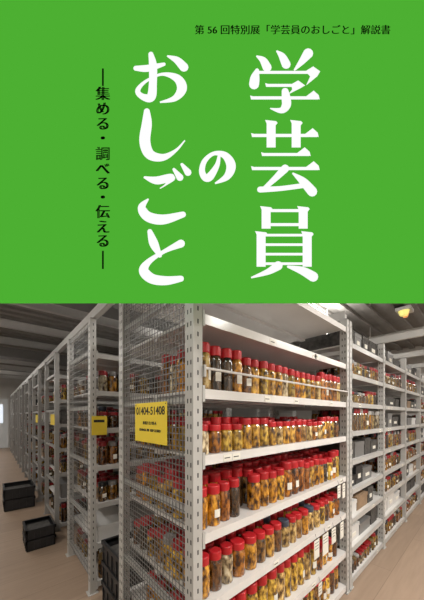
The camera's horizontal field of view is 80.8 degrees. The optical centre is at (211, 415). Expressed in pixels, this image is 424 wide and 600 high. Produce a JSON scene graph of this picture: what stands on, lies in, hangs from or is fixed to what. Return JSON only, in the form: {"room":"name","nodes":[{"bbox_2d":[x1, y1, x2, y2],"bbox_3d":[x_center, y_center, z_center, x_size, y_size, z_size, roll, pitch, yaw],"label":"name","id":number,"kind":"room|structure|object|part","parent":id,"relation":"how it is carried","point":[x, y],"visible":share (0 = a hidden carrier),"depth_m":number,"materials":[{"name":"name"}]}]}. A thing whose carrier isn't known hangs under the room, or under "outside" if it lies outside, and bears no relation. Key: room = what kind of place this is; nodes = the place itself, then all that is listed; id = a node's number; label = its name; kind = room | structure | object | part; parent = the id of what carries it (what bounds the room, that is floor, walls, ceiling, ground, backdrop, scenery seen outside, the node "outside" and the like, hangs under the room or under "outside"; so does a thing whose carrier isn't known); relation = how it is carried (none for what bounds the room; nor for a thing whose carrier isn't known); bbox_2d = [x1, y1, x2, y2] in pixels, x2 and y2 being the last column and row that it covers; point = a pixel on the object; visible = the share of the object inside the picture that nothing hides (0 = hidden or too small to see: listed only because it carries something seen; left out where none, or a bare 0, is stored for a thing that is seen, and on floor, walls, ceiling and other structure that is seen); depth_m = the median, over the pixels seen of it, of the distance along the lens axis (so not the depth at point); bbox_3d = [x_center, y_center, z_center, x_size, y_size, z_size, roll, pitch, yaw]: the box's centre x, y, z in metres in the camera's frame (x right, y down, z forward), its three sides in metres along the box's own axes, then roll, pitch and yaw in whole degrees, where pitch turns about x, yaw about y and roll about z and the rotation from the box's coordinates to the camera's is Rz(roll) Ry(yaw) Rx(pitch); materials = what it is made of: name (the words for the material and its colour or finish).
{"room":"museum specimen storage","nodes":[
{"label":"museum specimen storage","id":0,"kind":"room"},
{"bbox_2d":[0,378,134,444],"bbox_3d":[-6.905,-0.200,12.961,9.500,3.200,0.150,0,0,-42],"label":"wall","id":1,"kind":"structure","parent":0,"point":[7,386],"depth_m":11.04,"materials":[{"name":"paint"}]},
{"bbox_2d":[0,398,8,447],"bbox_3d":[-9.329,0.300,10.646,1.040,2.200,0.089,0,0,-42],"label":"door","id":2,"kind":"structure","parent":1,"relation":"in","point":[4,402],"depth_m":10.88,"materials":[{"name":"silver metal"}]},
{"bbox_2d":[0,448,423,599],"bbox_3d":[-1.507,1.450,6.889,9.500,0.100,16.100,0,0,-42],"label":"floor","id":3,"kind":"structure","parent":0,"point":[396,572],"depth_m":2.35,"materials":[{"name":"brown wood"}]},
{"bbox_2d":[2,479,35,511],"bbox_3d":[-3.042,1.239,3.919,0.380,0.322,0.500,0,0,-42],"label":"plastic crate","id":4,"kind":"object","parent":3,"relation":"on","point":[17,495],"visible":1,"depth_m":3.77,"materials":[{"name":"black plastic"}]},
{"bbox_2d":[10,396,52,452],"bbox_3d":[-7.226,0.315,10.181,1.595,2.170,0.800,0,0,-42],"label":"storage rack","id":5,"kind":"object","parent":3,"relation":"on","point":[11,396],"visible":0.02,"depth_m":9.92,"materials":[{"name":"grey metal"}]},
{"bbox_2d":[12,393,53,457],"bbox_3d":[-6.283,0.315,9.119,1.595,2.170,0.800,0,0,-42],"label":"storage rack","id":6,"kind":"object","parent":3,"relation":"on","point":[13,395],"visible":0.03,"depth_m":8.85,"materials":[{"name":"grey metal"}]},
{"bbox_2d":[22,515,55,551],"bbox_3d":[-1.913,1.289,2.755,0.270,0.222,0.340,0,0,-42],"label":"plastic crate","id":7,"kind":"object","parent":3,"relation":"on","point":[38,533],"visible":1,"depth_m":2.67,"materials":[{"name":"black plastic"}]},
{"bbox_2d":[15,390,66,463],"bbox_3d":[-5.340,0.315,8.058,1.595,2.170,0.800,0,0,-42],"label":"storage rack","id":8,"kind":"object","parent":3,"relation":"on","point":[17,391],"visible":0.16,"depth_m":7.45,"materials":[{"name":"grey metal"}]},
{"bbox_2d":[18,385,86,471],"bbox_3d":[-4.396,0.315,6.997,1.595,2.170,0.800,0,0,-42],"label":"storage rack","id":9,"kind":"object","parent":3,"relation":"on","point":[22,464],"visible":0.11,"depth_m":6.42,"materials":[{"name":"grey metal"}]},
{"bbox_2d":[24,379,105,480],"bbox_3d":[-3.453,0.315,5.935,1.595,2.170,0.800,0,0,-42],"label":"storage rack","id":10,"kind":"object","parent":3,"relation":"on","point":[28,393],"visible":0.27,"depth_m":5.30,"materials":[{"name":"grey metal"}]},
{"bbox_2d":[32,369,130,501],"bbox_3d":[-2.509,0.315,4.874,1.595,2.170,0.800,0,0,-42],"label":"storage rack","id":11,"kind":"object","parent":3,"relation":"on","point":[40,418],"visible":0.39,"depth_m":4.20,"materials":[{"name":"grey metal"}]},
{"bbox_2d":[101,530,153,599],"bbox_3d":[-0.585,1.173,1.862,0.340,0.454,0.400,0,0,-42],"label":"plastic crate","id":12,"kind":"object","parent":3,"relation":"on","point":[110,546],"visible":0.38,"depth_m":1.78,"materials":[{"name":"black plastic"}]},
{"bbox_2d":[43,352,231,531],"bbox_3d":[-1.006,0.315,4.311,3.095,2.170,0.800,0,0,-42],"label":"storage rack","id":13,"kind":"object","parent":3,"relation":"on","point":[58,508],"visible":0.32,"depth_m":3.17,"materials":[{"name":"grey metal"}]},
{"bbox_2d":[65,317,295,596],"bbox_3d":[-0.059,0.315,3.246,3.095,2.170,0.810,0,0,-42],"label":"storage rack","id":14,"kind":"object","parent":3,"relation":"on","point":[100,521],"visible":0.46,"depth_m":2.15,"materials":[{"name":"metal"}]},
{"bbox_2d":[10,303,114,396],"bbox_3d":[-4.114,-0.806,5.562,0.040,0.067,12.220,0,0,-42],"label":"bar","id":15,"kind":"object","parent":14,"relation":"attached to","point":[99,309],"visible":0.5,"depth_m":2.35,"materials":[{"name":"paint"}]},
{"bbox_3d":[-1.203,0.270,2.237,0.005,2.020,0.681,0,0,-42],"label":"wire panel","id":16,"kind":"part","parent":14,"relation":"part of","materials":[{"name":"silver metal"}]},
{"bbox_2d":[119,303,350,599],"bbox_3d":[0.268,0.315,1.749,1.595,2.170,0.762,0,0,-42],"label":"storage rack","id":17,"kind":"object","parent":3,"relation":"on","point":[247,513],"visible":1,"depth_m":1.35,"materials":[{"name":"metal"}]},
{"bbox_3d":[-0.312,0.270,1.235,0.005,2.020,0.640,0,0,-42],"label":"wire panel","id":18,"kind":"part","parent":17,"relation":"part of","materials":[{"name":"silver metal"}]},
{"bbox_2d":[328,311,346,321],"bbox_3d":[-2.986,-0.806,6.565,0.040,0.067,12.220,0,0,-42],"label":"bar","id":19,"kind":"object","parent":17,"relation":"on","point":[339,316],"visible":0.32,"depth_m":2.02,"materials":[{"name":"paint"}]},
{"bbox_2d":[276,320,423,590],"bbox_3d":[2.353,0.315,3.603,4.015,2.170,0.760,0,0,-42],"label":"storage rack","id":20,"kind":"object","parent":3,"relation":"on","point":[386,448],"visible":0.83,"depth_m":2.64,"materials":[{"name":"metal"}]},
{"bbox_2d":[369,328,423,344],"bbox_3d":[2.435,-0.806,1.957,0.040,0.067,3.290,0,0,-42],"label":"bar","id":21,"kind":"object","parent":20,"relation":"on","point":[420,332],"visible":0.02,"depth_m":2.53,"materials":[{"name":"paint"}]},
{"bbox_2d":[393,350,423,358],"bbox_3d":[3.182,-0.806,2.621,0.040,0.067,3.290,0,0,-42],"label":"bar","id":22,"kind":"object","parent":20,"relation":"on","point":[419,352],"visible":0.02,"depth_m":3.26,"materials":[{"name":"paint"}]},
{"bbox_2d":[409,363,423,367],"bbox_3d":[3.930,-0.806,3.286,0.040,0.067,3.290,0,0,-42],"label":"bar","id":23,"kind":"object","parent":20,"relation":"on","point":[418,365],"visible":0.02,"depth_m":3.98,"materials":[{"name":"paint"}]},
{"bbox_2d":[0,303,423,379],"bbox_3d":[-1.507,-1.850,6.889,9.500,0.200,16.100,0,0,-42],"label":"ceiling","id":24,"kind":"structure","parent":0,"point":[382,318],"depth_m":4.75,"materials":[{"name":"silver metal"}]},
{"bbox_2d":[0,346,86,365],"bbox_3d":[-2.072,-1.360,7.524,9.460,0.230,0.370,0,0,-42],"label":"air duct","id":25,"kind":"object","parent":24,"relation":"hanging from","point":[8,353],"visible":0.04,"depth_m":5.54,"materials":[{"name":"grey metal"}]},
{"bbox_2d":[53,303,178,331],"bbox_3d":[0.519,-1.360,4.609,9.460,0.230,0.370,0,0,-42],"label":"air duct","id":26,"kind":"object","parent":24,"relation":"hanging from","point":[113,312],"visible":0.02,"depth_m":3.03,"materials":[{"name":"grey metal"}]},
{"bbox_2d":[0,303,385,380],"bbox_3d":[-2.570,-1.660,8.084,9.500,0.140,11.780,0,0,-42],"label":"ceiling joists","id":27,"kind":"object","parent":24,"relation":"attached to","point":[52,308],"depth_m":5.07,"materials":[{"name":"grey metal"}]},
{"bbox_2d":[395,304,413,317],"bbox_3d":[3.143,-1.690,4.065,0.260,0.120,0.200,0,0,-42],"label":"lamp","id":28,"kind":"object","parent":24,"relation":"attached to","point":[404,311],"visible":1,"depth_m":4.00,"materials":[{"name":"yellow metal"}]},
{"bbox_2d":[0,0,423,302],"bbox_3d":[0.000,-1.075,0.894,1.662,1.350,0.033,0,0,0],"label":"sign","id":29,"kind":"object","parent":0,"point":[152,151],"visible":1,"depth_m":0.88,"materials":[{"name":"green paper"}]},
{"bbox_2d":[168,345,423,441],"bbox_3d":[2.099,-0.200,10.094,0.150,3.200,16.100,0,0,-42],"label":"wall","id":30,"kind":"structure","parent":0,"point":[236,412],"depth_m":8.73,"materials":[{"name":"paint"}]},
{"bbox_2d":[299,326,423,346],"bbox_3d":[0.100,-1.625,8.317,0.062,0.251,16.080,0,0,-42],"label":"conduit","id":31,"kind":"object","parent":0,"point":[422,327],"depth_m":4.60,"materials":[{"name":"grey metal"}]}
]}

